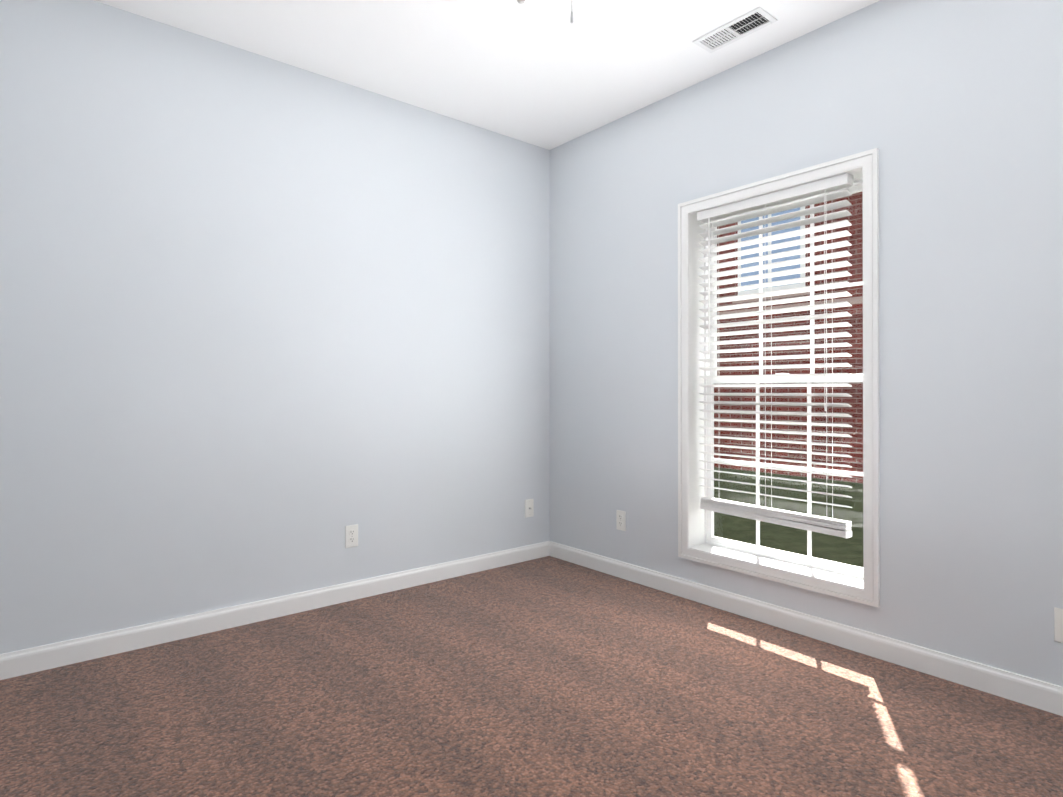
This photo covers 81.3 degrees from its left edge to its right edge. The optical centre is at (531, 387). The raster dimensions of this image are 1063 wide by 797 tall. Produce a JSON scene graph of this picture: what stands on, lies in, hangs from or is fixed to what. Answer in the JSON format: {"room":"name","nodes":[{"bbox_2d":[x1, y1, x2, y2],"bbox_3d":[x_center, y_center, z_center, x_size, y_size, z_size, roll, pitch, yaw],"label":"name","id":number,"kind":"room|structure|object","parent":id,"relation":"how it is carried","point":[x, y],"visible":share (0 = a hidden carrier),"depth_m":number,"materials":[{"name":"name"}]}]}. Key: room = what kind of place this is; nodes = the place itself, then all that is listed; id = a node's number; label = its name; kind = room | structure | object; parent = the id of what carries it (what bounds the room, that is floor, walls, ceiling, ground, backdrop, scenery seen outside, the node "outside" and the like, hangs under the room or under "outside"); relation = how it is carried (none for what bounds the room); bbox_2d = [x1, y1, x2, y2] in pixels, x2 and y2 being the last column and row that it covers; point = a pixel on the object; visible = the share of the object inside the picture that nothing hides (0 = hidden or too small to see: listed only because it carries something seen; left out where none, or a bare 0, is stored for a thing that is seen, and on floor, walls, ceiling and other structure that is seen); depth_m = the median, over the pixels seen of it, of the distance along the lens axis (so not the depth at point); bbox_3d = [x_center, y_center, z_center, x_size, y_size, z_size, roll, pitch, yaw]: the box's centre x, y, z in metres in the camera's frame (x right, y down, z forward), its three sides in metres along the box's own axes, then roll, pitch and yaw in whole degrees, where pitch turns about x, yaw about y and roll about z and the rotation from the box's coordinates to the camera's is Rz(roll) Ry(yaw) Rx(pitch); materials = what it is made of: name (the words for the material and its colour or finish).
{"room":"empty bedroom","nodes":[
{"label":"empty bedroom","id":0,"kind":"room"},
{"bbox_2d":[0,0,549,653],"bbox_3d":[-1.272,-0.239,3.105,3.850,2.700,0.200,0,0,-40],"label":"wall","id":1,"kind":"structure","parent":0,"point":[270,328],"depth_m":2.90,"materials":[{"name":"paint"}]},
{"bbox_2d":[0,541,547,679],"bbox_3d":[-1.204,1.063,3.016,3.390,0.094,0.015,0,0,-40],"label":"baseboard","id":2,"kind":"structure","parent":1,"relation":"attached to","point":[58,654],"depth_m":2.87,"materials":[{"name":"white wood"}]},
{"bbox_2d":[345,524,357,547],"bbox_3d":[-0.940,0.778,3.240,0.070,0.115,0.008,0,0,-40],"label":"outlet","id":3,"kind":"object","parent":1,"relation":"attached to","point":[351,535],"visible":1,"depth_m":3.23,"materials":[{"name":"white plastic"}]},
{"bbox_2d":[525,499,533,517],"bbox_3d":[-0.011,0.782,4.002,0.070,0.115,0.018,0,0,-40],"label":"outlet plate","id":4,"kind":"object","parent":1,"relation":"attached to","point":[529,507],"visible":1,"depth_m":4.00,"materials":[{"name":"white plastic"}]},
{"bbox_2d":[94,0,879,149],"bbox_3d":[0.050,-1.656,1.512,3.850,0.120,4.350,0,0,-40],"label":"ceiling","id":5,"kind":"structure","parent":0,"point":[546,74],"depth_m":2.88,"materials":[{"name":"white paint"}]},
{"bbox_2d":[443,0,643,23],"bbox_3d":[0.011,-1.256,1.582,1.147,0.680,1.106,0,0,-40],"label":"ceiling fan","id":6,"kind":"object","parent":5,"relation":"hanging from","point":[523,1],"visible":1,"depth_m":1.55,"materials":[{"name":"white"}]},
{"bbox_2d":[692,7,776,52],"bbox_3d":[0.901,-1.587,2.759,0.148,0.008,0.336,0,0,-40],"label":"ceiling vent","id":7,"kind":"object","parent":5,"relation":"in","point":[749,23],"visible":1,"depth_m":2.75,"materials":[{"name":"white metal"}]},
{"bbox_2d":[0,556,1062,796],"bbox_3d":[0.050,1.144,1.500,3.850,0.080,4.350,0,0,-40],"label":"floor","id":8,"kind":"structure","parent":0,"point":[548,676],"depth_m":2.11,"materials":[{"name":"carpet"}]},
{"bbox_2d":[550,0,1062,686],"bbox_3d":[1.520,-0.241,2.592,0.200,2.700,4.150,0,0,-40],"label":"wall","id":9,"kind":"structure","parent":0,"point":[952,110],"depth_m":2.47,"materials":[{"name":"paint"}]},
{"bbox_2d":[616,510,625,530],"bbox_3d":[0.524,0.780,3.628,0.008,0.115,0.070,0,0,-40],"label":"outlet","id":10,"kind":"object","parent":9,"relation":"attached to","point":[620,520],"visible":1,"depth_m":3.62,"materials":[{"name":"white plastic"}]},
{"bbox_2d":[678,148,879,606],"bbox_3d":[1.182,-0.040,2.985,0.219,1.880,0.996,0,0,-40],"label":"window","id":11,"kind":"structure","parent":9,"relation":"in","point":[692,545],"depth_m":2.99,"materials":[{"name":"white"}]},
{"bbox_2d":[697,173,852,538],"bbox_3d":[1.132,-0.136,2.960,0.080,1.564,0.764,0,0,-40],"label":"window blind slats","id":12,"kind":"object","parent":11,"relation":"attached to","point":[826,525],"visible":1,"depth_m":2.91,"materials":[{"name":"white plastic"}]},
{"bbox_2d":[548,541,1062,715],"bbox_3d":[1.373,1.062,2.594,0.015,0.094,3.950,0,0,-40],"label":"baseboard","id":13,"kind":"structure","parent":9,"relation":"attached to","point":[1035,693],"depth_m":2.63,"materials":[{"name":"white wood"}]},
{"bbox_2d":[1054,607,1062,642],"bbox_3d":[1.803,0.806,2.081,0.008,0.115,0.070,0,0,-40],"label":"outlet","id":14,"kind":"object","parent":9,"relation":"attached to","point":[1058,624],"visible":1,"depth_m":2.10,"materials":[{"name":"white plastic"}]},
{"label":"outside","id":15,"kind":"structure","parent":0,"visible":0},
{"bbox_2d":[714,467,862,566],"bbox_3d":[0.992,1.465,8.732,6.780,0.060,22.000,0,0,-40],"label":"lawn","id":16,"kind":"structure","parent":15,"point":[847,514],"depth_m":6.95,"materials":[{"name":"green plant"}]},
{"bbox_2d":[714,192,862,483],"bbox_3d":[3.739,-3.455,11.025,0.450,9.800,22.000,0,0,-40],"label":"brick building","id":17,"kind":"structure","parent":16,"relation":"on","point":[856,249],"depth_m":10.03,"materials":[{"name":"red brick"}]}
]}

